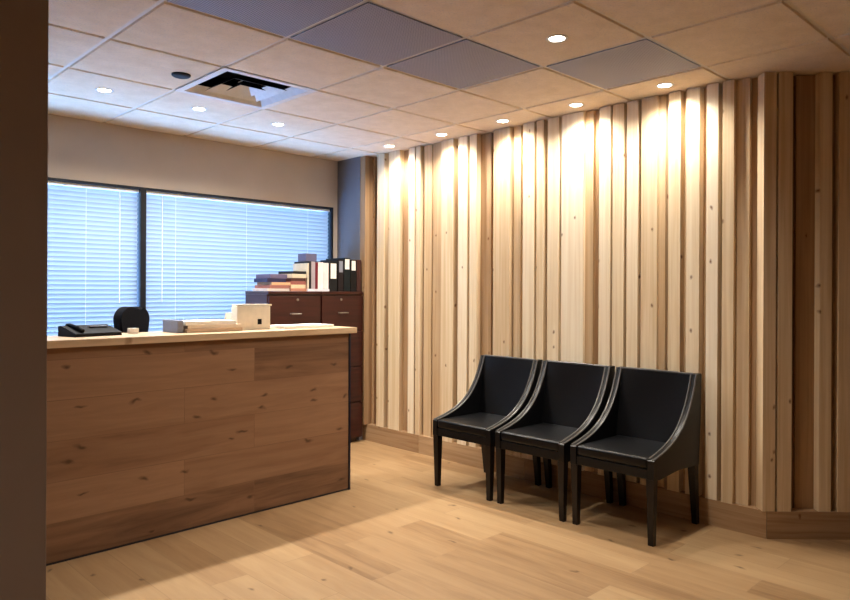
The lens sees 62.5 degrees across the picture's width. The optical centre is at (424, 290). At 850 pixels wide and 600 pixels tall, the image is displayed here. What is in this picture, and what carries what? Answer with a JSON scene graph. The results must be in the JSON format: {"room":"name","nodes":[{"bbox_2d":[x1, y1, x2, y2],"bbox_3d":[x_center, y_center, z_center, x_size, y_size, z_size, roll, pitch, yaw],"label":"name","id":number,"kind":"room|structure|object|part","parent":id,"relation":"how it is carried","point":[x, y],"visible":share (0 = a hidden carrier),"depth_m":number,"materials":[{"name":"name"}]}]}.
{"room":"lobby","nodes":[
{"label":"lobby","id":0,"kind":"room"},
{"bbox_2d":[0,0,48,599],"bbox_3d":[-1.551,0.061,0.851,1.958,2.555,0.140,0,0,-44],"label":"wall","id":1,"kind":"structure","parent":0,"point":[24,24],"depth_m":1.45,"materials":[{"name":"brown paint"}]},
{"bbox_2d":[48,114,337,257],"bbox_3d":[-2.768,0.046,4.783,5.885,2.575,0.180,0,0,-44],"label":"wall","id":2,"kind":"structure","parent":0,"point":[78,149],"depth_m":5.50,"materials":[{"name":"beige paint"}]},
{"bbox_2d":[48,177,143,306],"bbox_3d":[-3.142,-0.127,4.353,2.748,1.318,0.094,0,0,-44],"label":"window","id":3,"kind":"structure","parent":2,"relation":"in","point":[140,213],"depth_m":5.27,"materials":[{"name":"metal"}]},
{"bbox_2d":[47,180,138,335],"bbox_3d":[-3.138,-0.134,4.349,2.702,1.269,0.050,0,0,-44],"label":"blind","id":4,"kind":"object","parent":3,"relation":"attached to","point":[92,250],"visible":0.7,"depth_m":5.05,"materials":[{"name":"white plastic"}]},
{"bbox_3d":[-2.431,-0.120,5.017,0.002,1.229,0.001,0,0,-44],"label":"ladder cord","id":5,"kind":"part","parent":4,"relation":"part of","materials":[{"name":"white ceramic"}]},
{"bbox_2d":[143,187,332,308],"bbox_3d":[-1.522,-0.120,5.925,1.767,1.318,0.094,0,0,-44],"label":"window","id":6,"kind":"structure","parent":2,"relation":"in","point":[330,214],"depth_m":5.72,"materials":[{"name":"metal"}]},
{"bbox_2d":[146,191,329,331],"bbox_3d":[-1.518,-0.126,5.920,1.721,1.269,0.050,0,0,-44],"label":"blind","id":7,"kind":"object","parent":6,"relation":"attached to","point":[203,254],"visible":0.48,"depth_m":5.72,"materials":[{"name":"white plastic"}]},
{"bbox_3d":[-1.953,-0.118,5.480,0.002,1.229,0.001,0,0,-44],"label":"ladder cord","id":8,"kind":"part","parent":7,"relation":"part of","materials":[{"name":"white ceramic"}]},
{"bbox_3d":[-1.509,-0.116,5.911,0.002,1.229,0.001,0,0,-44],"label":"ladder cord","id":9,"kind":"part","parent":7,"relation":"part of","materials":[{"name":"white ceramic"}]},
{"bbox_2d":[46,440,849,599],"bbox_3d":[0.364,1.388,2.288,6.916,0.080,7.970,0,0,-44],"label":"floor","id":10,"kind":"structure","parent":0,"point":[396,534],"depth_m":3.58,"materials":[{"name":"brown wood"}]},
{"bbox_2d":[113,307,149,332],"bbox_3d":[-2.135,0.719,4.719,0.614,1.235,0.629,0,0,26],"label":"office chair","id":11,"kind":"object","parent":10,"relation":"on","point":[124,318],"visible":0.24,"depth_m":4.57,"materials":[{"name":"black fabric"}]},
{"bbox_2d":[46,326,356,565],"bbox_3d":[-2.171,0.787,3.294,0.395,1.098,4.460,0,0,45],"label":"reception desk","id":12,"kind":"object","parent":10,"relation":"on","point":[151,435],"depth_m":3.91,"materials":[{"name":"brown wood"}]},
{"bbox_2d":[58,323,121,337],"bbox_3d":[-1.799,0.206,3.765,0.170,0.068,0.260,0,0,34],"label":"desk phone","id":13,"kind":"object","parent":12,"relation":"on","point":[69,330],"visible":0.99,"depth_m":3.70,"materials":[{"name":"black plastic"}]},
{"bbox_2d":[127,328,138,333],"bbox_3d":[-1.655,0.226,3.968,0.050,0.030,0.040,0,0,-44],"label":"block","id":14,"kind":"object","parent":12,"relation":"on","point":[129,330],"visible":1,"depth_m":3.95,"materials":[{"name":"beige wood"}]},
{"bbox_2d":[163,319,182,332],"bbox_3d":[-1.473,0.205,4.089,0.036,0.072,0.200,0,0,-44],"label":"box file","id":15,"kind":"object","parent":12,"relation":"on","point":[173,326],"visible":1,"depth_m":4.04,"materials":[{"name":"grey cardboard"}]},
{"bbox_2d":[47,326,356,348],"bbox_3d":[-2.169,0.257,3.294,0.395,0.038,4.460,0,0,45],"label":"countertop","id":16,"kind":"structure","parent":12,"relation":"on","point":[57,341],"depth_m":3.89,"materials":[{"name":"beige wood"}]},
{"bbox_2d":[183,327,242,332],"bbox_3d":[-1.319,0.231,4.224,0.220,0.022,0.360,0,0,45],"label":"folder","id":17,"kind":"object","parent":12,"relation":"on","point":[232,328],"visible":0.59,"depth_m":4.13,"materials":[{"name":"beige paper"}]},
{"bbox_2d":[183,323,241,328],"bbox_3d":[-1.313,0.210,4.230,0.340,0.020,0.210,0,0,-42],"label":"folder","id":18,"kind":"object","parent":17,"relation":"on","point":[236,324],"visible":0.62,"depth_m":4.14,"materials":[{"name":"beige paper"}]},
{"bbox_2d":[183,319,235,325],"bbox_3d":[-1.333,0.188,4.211,0.320,0.022,0.210,0,0,-44],"label":"paper stack","id":19,"kind":"object","parent":18,"relation":"on","point":[210,321],"visible":0.76,"depth_m":4.15,"materials":[{"name":"white paper"}]},
{"bbox_2d":[224,313,231,319],"bbox_3d":[-1.244,0.190,4.464,0.060,0.105,0.080,0,0,-38],"label":"folded card","id":20,"kind":"object","parent":12,"relation":"on","point":[228,316],"visible":0.21,"depth_m":4.45,"materials":[{"name":"white paper"}]},
{"bbox_2d":[231,304,271,329],"bbox_3d":[-1.101,0.163,4.452,0.244,0.160,0.087,0,0,-41],"label":"box","id":21,"kind":"object","parent":12,"relation":"on","point":[251,316],"visible":0.91,"depth_m":4.41,"materials":[{"name":"cardboard"}]},
{"bbox_3d":[-1.102,0.089,4.456,0.240,0.012,0.080,0,0,-41],"label":"lid","id":22,"kind":"part","parent":21,"relation":"part of","materials":[{"name":"beige cardboard"}]},
{"bbox_2d":[270,323,333,328],"bbox_3d":[-0.834,0.235,4.709,0.200,0.018,0.400,0,0,44],"label":"paper stack","id":23,"kind":"object","parent":12,"relation":"on","point":[310,325],"visible":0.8,"depth_m":4.62,"materials":[{"name":"white paper"}]},
{"bbox_3d":[-0.521,0.814,4.746,0.036,1.060,0.016,0,0,45],"label":"edge trim","id":24,"kind":"part","parent":12,"relation":"part of","materials":[{"name":"brown wood"}]},
{"bbox_2d":[245,291,320,324],"bbox_3d":[-1.183,0.672,5.872,0.512,1.338,0.385,0,0,-44],"label":"filing cabinet","id":25,"kind":"object","parent":10,"relation":"on","point":[288,307],"visible":0.27,"depth_m":5.74,"materials":[{"name":"brown wood"}]},
{"bbox_2d":[253,288,288,290],"bbox_3d":[-1.266,-0.010,5.751,0.220,0.022,0.210,0,0,44],"label":"book","id":26,"kind":"object","parent":25,"relation":"on","point":[254,289],"visible":0.89,"depth_m":5.67,"materials":[{"name":"white paper"}]},
{"bbox_2d":[255,285,288,287],"bbox_3d":[-1.258,-0.034,5.758,0.220,0.026,0.190,0,0,44],"label":"book","id":27,"kind":"object","parent":26,"relation":"on","point":[256,286],"visible":0.88,"depth_m":5.68,"materials":[{"name":"red paper"}]},
{"bbox_2d":[257,282,289,284],"bbox_3d":[-1.248,-0.060,5.769,0.220,0.024,0.180,0,0,44],"label":"book","id":28,"kind":"object","parent":27,"relation":"on","point":[258,283],"visible":0.86,"depth_m":5.69,"materials":[{"name":"paper"}]},
{"bbox_2d":[254,278,285,281],"bbox_3d":[-1.272,-0.087,5.744,0.170,0.030,0.220,0,0,-42],"label":"book","id":29,"kind":"object","parent":28,"relation":"on","point":[255,279],"visible":0.86,"depth_m":5.67,"materials":[{"name":"paper"}]},
{"bbox_2d":[256,274,286,278],"bbox_3d":[-1.262,-0.120,5.755,0.160,0.034,0.220,0,0,-44],"label":"book","id":30,"kind":"object","parent":29,"relation":"on","point":[284,276],"visible":0.86,"depth_m":5.68,"materials":[{"name":"purple paper"}]},
{"bbox_2d":[280,288,306,290],"bbox_3d":[-1.124,-0.010,5.889,0.155,0.024,0.220,0,0,-44],"label":"book","id":31,"kind":"object","parent":25,"relation":"on","point":[290,289],"visible":0.63,"depth_m":5.81,"materials":[{"name":"paper"}]},
{"bbox_2d":[289,285,304,287],"bbox_3d":[-1.125,-0.038,5.887,0.140,0.030,0.220,0,0,-43],"label":"book","id":32,"kind":"object","parent":31,"relation":"on","point":[290,286],"visible":0.52,"depth_m":5.80,"materials":[{"name":"beige paper"}]},
{"bbox_2d":[286,281,305,284],"bbox_3d":[-1.125,-0.067,5.887,0.150,0.028,0.220,0,0,-42],"label":"book","id":33,"kind":"object","parent":32,"relation":"on","point":[291,282],"visible":0.71,"depth_m":5.80,"materials":[{"name":"paper"}]},
{"bbox_2d":[286,278,305,280],"bbox_3d":[-1.125,-0.095,5.887,0.140,0.026,0.220,0,0,-43],"label":"book","id":34,"kind":"object","parent":33,"relation":"on","point":[287,279],"visible":0.59,"depth_m":5.80,"materials":[{"name":"paper"}]},
{"bbox_2d":[287,274,306,277],"bbox_3d":[-1.118,-0.125,5.894,0.140,0.034,0.220,0,0,-43],"label":"book","id":35,"kind":"object","parent":34,"relation":"on","point":[288,275],"visible":0.6,"depth_m":5.81,"materials":[{"name":"beige paper"}]},
{"bbox_2d":[278,271,305,273],"bbox_3d":[-1.118,-0.154,5.894,0.130,0.022,0.220,0,0,-45],"label":"book","id":36,"kind":"object","parent":35,"relation":"on","point":[279,272],"visible":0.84,"depth_m":5.83,"materials":[{"name":"black paper"}]},
{"bbox_3d":[-1.072,0.194,5.760,0.500,0.306,0.022,0,0,-44],"label":"drawer","id":37,"kind":"part","parent":25,"relation":"part of","materials":[{"name":"brown wood"}]},
{"bbox_2d":[307,289,328,290],"bbox_3d":[-0.980,-0.007,6.021,0.220,0.020,0.230,0,0,-44],"label":"book","id":38,"kind":"object","parent":25,"relation":"on","point":[307,289],"visible":0.58,"depth_m":5.93,"materials":[{"name":"white paper"}]},
{"bbox_2d":[293,263,308,288],"bbox_3d":[-1.057,-0.126,5.954,0.013,0.215,0.220,0,0,-44],"label":"file","id":39,"kind":"object","parent":38,"relation":"on","point":[302,266],"visible":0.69,"depth_m":5.90,"materials":[{"name":"white paper"}]},
{"bbox_2d":[294,261,310,288],"bbox_3d":[-1.043,-0.135,5.967,0.023,0.232,0.220,0,0,-44],"label":"file","id":40,"kind":"object","parent":38,"relation":"on","point":[309,262],"visible":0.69,"depth_m":5.89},
{"bbox_2d":[298,253,316,261],"bbox_3d":[-1.006,-0.285,5.988,0.110,0.066,0.120,0,0,-44],"label":"box","id":41,"kind":"object","parent":40,"relation":"on","point":[302,257],"visible":0.88,"depth_m":5.95,"materials":[{"name":"purple cardboard"}]},
{"bbox_2d":[311,262,314,288],"bbox_3d":[-1.020,-0.134,5.989,0.039,0.230,0.220,0,0,-44],"label":"file","id":42,"kind":"object","parent":38,"relation":"on","point":[312,263],"visible":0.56,"depth_m":5.91,"materials":[{"name":"pink paper"}]},
{"bbox_2d":[315,262,317,288],"bbox_3d":[-0.996,-0.131,6.013,0.027,0.224,0.220,0,0,-44],"label":"file","id":43,"kind":"object","parent":38,"relation":"on","point":[316,263],"visible":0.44,"depth_m":5.93,"materials":[{"name":"red paper"}]},
{"bbox_2d":[318,262,322,288],"bbox_3d":[-0.965,-0.131,6.042,0.054,0.226,0.220,0,0,-44],"label":"file","id":44,"kind":"object","parent":38,"relation":"on","point":[320,264],"visible":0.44,"depth_m":5.96,"materials":[{"name":"white paper"}]},
{"bbox_2d":[323,263,328,288],"bbox_3d":[-0.925,-0.129,6.081,0.055,0.222,0.220,0,0,-44],"label":"file","id":45,"kind":"object","parent":38,"relation":"on","point":[325,265],"visible":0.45,"depth_m":6.00,"materials":[{"name":"white paper"}]},
{"bbox_2d":[320,291,362,441],"bbox_3d":[-0.833,0.673,6.212,0.453,1.338,0.385,0,0,-44],"label":"filing cabinet","id":46,"kind":"object","parent":10,"relation":"on","point":[338,308],"visible":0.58,"depth_m":6.17,"materials":[{"name":"brown wood"}]},
{"bbox_2d":[318,261,336,290],"bbox_3d":[-0.886,-0.128,6.153,0.086,0.262,0.271,0,0,-44],"label":"binder","id":47,"kind":"object","parent":46,"relation":"on","point":[332,264],"visible":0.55,"depth_m":6.06,"materials":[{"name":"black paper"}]},
{"bbox_2d":[320,259,343,290],"bbox_3d":[-0.828,-0.136,6.209,0.056,0.278,0.271,0,0,-44],"label":"binder","id":48,"kind":"object","parent":46,"relation":"on","point":[340,263],"visible":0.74,"depth_m":6.11,"materials":[{"name":"grey plastic"}]},
{"bbox_2d":[326,258,349,290],"bbox_3d":[-0.779,-0.144,6.257,0.068,0.295,0.271,0,0,-44],"label":"binder","id":49,"kind":"object","parent":46,"relation":"on","point":[346,266],"visible":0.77,"depth_m":6.16,"materials":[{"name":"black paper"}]},
{"bbox_3d":[-0.722,0.196,6.099,0.441,0.306,0.022,0,0,-44],"label":"drawer","id":50,"kind":"part","parent":46,"relation":"part of","materials":[{"name":"brown wood"}]},
{"bbox_2d":[350,260,355,290],"bbox_3d":[-0.727,-0.137,6.307,0.064,0.282,0.271,0,0,-44],"label":"binder","id":51,"kind":"object","parent":46,"relation":"on","point":[352,262],"visible":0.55,"depth_m":6.21,"materials":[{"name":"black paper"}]},
{"bbox_3d":[-0.725,0.825,6.099,0.441,0.306,0.022,0,0,-44],"label":"drawer","id":52,"kind":"part","parent":46,"relation":"part of","materials":[{"name":"brown wood"}]},
{"bbox_3d":[-0.726,1.139,6.099,0.441,0.306,0.022,0,0,-44],"label":"drawer","id":53,"kind":"part","parent":46,"relation":"part of","materials":[{"name":"brown wood"}]},
{"bbox_3d":[-0.723,0.510,6.099,0.441,0.306,0.022,0,0,-44],"label":"drawer","id":54,"kind":"part","parent":46,"relation":"part of","materials":[{"name":"brown wood"}]},
{"bbox_2d":[356,260,360,290],"bbox_3d":[-0.684,-0.137,6.349,0.047,0.282,0.270,0,0,-44],"label":"binder","id":55,"kind":"object","parent":46,"relation":"on","point":[358,262],"visible":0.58,"depth_m":6.25,"materials":[{"name":"brown plastic"}]},
{"bbox_2d":[433,354,542,500],"bbox_3d":[0.437,0.908,4.854,0.562,0.879,0.522,0,0,-44],"label":"leather chair","id":56,"kind":"object","parent":10,"relation":"on","point":[501,388],"visible":0.88,"depth_m":4.88,"materials":[{"name":"black leather"}]},
{"bbox_3d":[0.088,1.171,4.846,0.046,0.351,0.044,0,0,-44],"label":"leg","id":57,"kind":"part","parent":56,"relation":"part of","materials":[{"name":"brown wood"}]},
{"bbox_3d":[0.270,0.738,5.027,0.562,0.529,0.038,0,0,-44],"label":"panel","id":58,"kind":"part","parent":56,"relation":"part of","materials":[{"name":"black leather"}]},
{"bbox_3d":[0.414,0.970,4.832,0.491,0.052,0.442,0,0,-44],"label":"seat rail","id":59,"kind":"part","parent":56,"relation":"part of","materials":[{"name":"black wood"}]},
{"bbox_3d":[0.405,0.914,4.823,0.468,0.058,0.442,0,0,-44],"label":"seat","id":60,"kind":"part","parent":56,"relation":"part of","materials":[{"name":"black leather"}]},
{"bbox_3d":[0.444,1.173,5.191,0.078,0.351,0.044,0,0,-44],"label":"leg","id":61,"kind":"part","parent":56,"relation":"part of","materials":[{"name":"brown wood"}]},
{"bbox_3d":[0.416,1.172,4.507,0.046,0.351,0.044,0,0,-44],"label":"leg","id":62,"kind":"part","parent":56,"relation":"part of","materials":[{"name":"brown wood"}]},
{"bbox_3d":[0.588,0.715,5.000,0.130,0.468,0.442,0,0,-44],"label":"backrest","id":63,"kind":"part","parent":56,"relation":"part of","materials":[{"name":"black leather"}]},
{"bbox_3d":[0.606,0.739,4.681,0.562,0.529,0.038,0,0,-44],"label":"panel","id":64,"kind":"part","parent":56,"relation":"part of","materials":[{"name":"black leather"}]},
{"bbox_3d":[0.772,1.174,4.852,0.078,0.351,0.044,0,0,-44],"label":"leg","id":65,"kind":"part","parent":56,"relation":"part of","materials":[{"name":"brown wood"}]},
{"bbox_2d":[495,360,614,521],"bbox_3d":[0.829,0.910,4.457,0.562,0.879,0.522,0,0,-44],"label":"leather chair","id":66,"kind":"object","parent":10,"relation":"on","point":[568,399],"visible":0.94,"depth_m":4.49,"materials":[{"name":"black leather"}]},
{"bbox_3d":[0.480,1.173,4.449,0.046,0.351,0.044,0,0,-44],"label":"leg","id":67,"kind":"part","parent":66,"relation":"part of","materials":[{"name":"brown wood"}]},
{"bbox_3d":[0.662,0.740,4.630,0.562,0.529,0.038,0,0,-44],"label":"panel","id":68,"kind":"part","parent":66,"relation":"part of","materials":[{"name":"black leather"}]},
{"bbox_3d":[0.806,0.972,4.435,0.491,0.052,0.442,0,0,-44],"label":"seat rail","id":69,"kind":"part","parent":66,"relation":"part of","materials":[{"name":"black wood"}]},
{"bbox_3d":[0.797,0.915,4.426,0.468,0.058,0.442,0,0,-44],"label":"seat","id":70,"kind":"part","parent":66,"relation":"part of","materials":[{"name":"black leather"}]},
{"bbox_3d":[0.836,1.174,4.794,0.078,0.351,0.044,0,0,-44],"label":"leg","id":71,"kind":"part","parent":66,"relation":"part of","materials":[{"name":"brown wood"}]},
{"bbox_3d":[0.808,1.174,4.110,0.046,0.351,0.044,0,0,-44],"label":"leg","id":72,"kind":"part","parent":66,"relation":"part of","materials":[{"name":"brown wood"}]},
{"bbox_3d":[0.980,0.716,4.603,0.130,0.468,0.442,0,0,-44],"label":"backrest","id":73,"kind":"part","parent":66,"relation":"part of","materials":[{"name":"black leather"}]},
{"bbox_3d":[0.998,0.741,4.284,0.562,0.529,0.038,0,0,-44],"label":"panel","id":74,"kind":"part","parent":66,"relation":"part of","materials":[{"name":"black leather"}]},
{"bbox_3d":[1.164,1.176,4.455,0.078,0.351,0.044,0,0,-44],"label":"leg","id":75,"kind":"part","parent":66,"relation":"part of","materials":[{"name":"brown wood"}]},
{"bbox_2d":[570,366,701,546],"bbox_3d":[1.225,0.912,4.064,0.562,0.879,0.522,0,0,-44],"label":"leather chair","id":76,"kind":"object","parent":10,"relation":"on","point":[648,427],"visible":1,"depth_m":4.06,"materials":[{"name":"black leather"}]},
{"bbox_3d":[0.875,1.175,4.055,0.046,0.351,0.044,0,0,-44],"label":"leg","id":77,"kind":"part","parent":76,"relation":"part of","materials":[{"name":"brown wood"}]},
{"bbox_3d":[1.058,0.741,4.237,0.562,0.529,0.038,0,0,-44],"label":"panel","id":78,"kind":"part","parent":76,"relation":"part of","materials":[{"name":"black leather"}]},
{"bbox_3d":[1.202,0.973,4.042,0.491,0.052,0.442,0,0,-44],"label":"seat rail","id":79,"kind":"part","parent":76,"relation":"part of","materials":[{"name":"black wood"}]},
{"bbox_3d":[1.192,0.917,4.032,0.468,0.058,0.442,0,0,-44],"label":"seat","id":80,"kind":"part","parent":76,"relation":"part of","materials":[{"name":"black leather"}]},
{"bbox_3d":[1.232,1.176,4.400,0.078,0.351,0.044,0,0,-44],"label":"leg","id":81,"kind":"part","parent":76,"relation":"part of","materials":[{"name":"brown wood"}]},
{"bbox_3d":[1.204,1.176,3.716,0.046,0.351,0.044,0,0,-44],"label":"leg","id":82,"kind":"part","parent":76,"relation":"part of","materials":[{"name":"brown wood"}]},
{"bbox_3d":[1.376,0.718,4.209,0.130,0.468,0.442,0,0,-44],"label":"backrest","id":83,"kind":"part","parent":76,"relation":"part of","materials":[{"name":"black leather"}]},
{"bbox_3d":[1.393,0.743,3.891,0.562,0.529,0.038,0,0,-44],"label":"panel","id":84,"kind":"part","parent":76,"relation":"part of","materials":[{"name":"black leather"}]},
{"bbox_3d":[1.560,1.177,4.061,0.078,0.351,0.044,0,0,-44],"label":"leg","id":85,"kind":"part","parent":76,"relation":"part of","materials":[{"name":"brown wood"}]},
{"bbox_2d":[48,0,849,160],"bbox_3d":[0.376,-1.357,2.288,6.916,0.300,7.970,0,0,-44],"label":"ceiling","id":86,"kind":"structure","parent":0,"point":[132,49],"depth_m":3.69,"materials":[{"name":"tile"}]},
{"bbox_2d":[95,88,113,92],"bbox_3d":[-1.945,-1.217,4.245,0.106,0.009,0.106,0,0,-44],"label":"recessed light","id":87,"kind":"object","parent":86,"relation":"in","point":[103,90],"visible":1,"depth_m":4.24,"materials":[{"name":"white ceramic"}]},
{"bbox_2d":[171,72,190,78],"bbox_3d":[-1.370,-1.209,3.932,0.104,0.016,0.104,0,0,-44],"label":"ceiling sensor","id":88,"kind":"object","parent":86,"relation":"attached to","point":[180,75],"visible":1,"depth_m":3.91,"materials":[{"name":"black plastic"}]},
{"bbox_2d":[191,107,206,110],"bbox_3d":[-1.507,-1.215,4.670,0.106,0.009,0.106,0,0,-44],"label":"recessed light","id":89,"kind":"object","parent":86,"relation":"in","point":[192,108],"visible":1,"depth_m":4.66,"materials":[{"name":"white ceramic"}]},
{"bbox_2d":[174,67,317,109],"bbox_3d":[-1.082,-1.282,4.232,0.618,0.144,0.618,0,0,-44],"label":"ceiling vent","id":90,"kind":"object","parent":86,"relation":"in","point":[226,84],"visible":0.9,"depth_m":4.30,"materials":[{"name":"white metal"}]},
{"bbox_2d":[167,0,362,36],"bbox_3d":[-0.671,-1.216,2.931,0.583,0.004,0.583,0,0,-44],"label":"tile","id":91,"kind":"structure","parent":86,"relation":"attached to","point":[285,18],"depth_m":3.03,"materials":[{"name":"grey"}]},
{"bbox_2d":[271,122,284,125],"bbox_3d":[-1.069,-1.213,5.094,0.106,0.009,0.106,0,0,-44],"label":"recessed light","id":92,"kind":"object","parent":86,"relation":"in","point":[275,123],"visible":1,"depth_m":5.09,"materials":[{"name":"white ceramic"}]},
{"bbox_2d":[291,2,461,65],"bbox_3d":[-0.233,-1.214,3.356,0.583,0.004,0.583,0,0,-44],"label":"tile","id":93,"kind":"structure","parent":86,"relation":"attached to","point":[370,32],"depth_m":3.33,"materials":[{"name":"grey"}]},
{"bbox_2d":[383,145,395,147],"bbox_3d":[-0.297,-1.210,5.843,0.106,0.009,0.106,0,0,-44],"label":"recessed light","id":94,"kind":"object","parent":86,"relation":"in","point":[387,146],"visible":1,"depth_m":5.85,"materials":[{"name":"white ceramic"}]},
{"bbox_2d":[435,133,447,135],"bbox_3d":[0.128,-1.208,5.405,0.106,0.009,0.106,0,0,-44],"label":"recessed light","id":95,"kind":"object","parent":86,"relation":"in","point":[436,134],"visible":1,"depth_m":5.39,"materials":[{"name":"white ceramic"}]},
{"bbox_2d":[387,39,538,88],"bbox_3d":[0.205,-1.212,3.780,0.583,0.004,0.583,0,0,-44],"label":"tile","id":96,"kind":"structure","parent":86,"relation":"attached to","point":[464,63],"depth_m":3.75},
{"bbox_2d":[496,119,509,122],"bbox_3d":[0.552,-1.206,4.967,0.106,0.009,0.106,0,0,-44],"label":"recessed light","id":97,"kind":"object","parent":86,"relation":"in","point":[499,120],"visible":1,"depth_m":4.96,"materials":[{"name":"white ceramic"}]},
{"bbox_2d":[546,34,567,42],"bbox_3d":[0.630,-1.206,3.342,0.106,0.009,0.106,0,0,-44],"label":"recessed light","id":98,"kind":"object","parent":86,"relation":"in","point":[557,38],"visible":1,"depth_m":3.34,"materials":[{"name":"white ceramic"}]},
{"bbox_2d":[568,103,583,106],"bbox_3d":[0.977,-1.204,4.529,0.106,0.009,0.106,0,0,-44],"label":"recessed light","id":99,"kind":"object","parent":86,"relation":"in","point":[570,104],"visible":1,"depth_m":4.52,"materials":[{"name":"white ceramic"}]},
{"bbox_2d":[547,39,699,88],"bbox_3d":[1.068,-1.208,3.767,0.583,0.004,0.583,0,0,-44],"label":"tile","id":100,"kind":"structure","parent":86,"relation":"attached to","point":[644,59],"depth_m":3.74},
{"bbox_2d":[655,83,673,87],"bbox_3d":[1.401,-1.202,4.091,0.106,0.009,0.106,0,0,-44],"label":"recessed light","id":101,"kind":"object","parent":86,"relation":"in","point":[661,85],"visible":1,"depth_m":4.09,"materials":[{"name":"white ceramic"}]},
{"bbox_2d":[337,77,757,505],"bbox_3d":[0.592,0.061,5.279,0.270,2.575,3.805,0,0,-44],"label":"wall","id":102,"kind":"structure","parent":0,"point":[622,234],"depth_m":4.70,"materials":[{"name":"beige wood"}]},
{"bbox_2d":[362,423,765,538],"bbox_3d":[0.679,1.274,5.105,0.080,0.150,3.491,0,0,-44],"label":"baseboard","id":103,"kind":"structure","parent":102,"relation":"attached to","point":[750,520],"depth_m":4.58,"materials":[{"name":"brown wood"}]},
{"bbox_2d":[756,72,849,511],"bbox_3d":[2.679,0.071,3.925,1.655,2.575,0.232,0,0,1],"label":"wall","id":104,"kind":"structure","parent":0,"point":[803,384],"depth_m":3.83,"materials":[{"name":"brown wood"}]},
{"bbox_2d":[766,508,849,539],"bbox_3d":[2.674,1.283,3.851,1.612,0.150,0.080,0,0,1],"label":"baseboard","id":105,"kind":"structure","parent":104,"relation":"attached to","point":[797,523],"depth_m":3.82,"materials":[{"name":"brown wood"}]}
]}

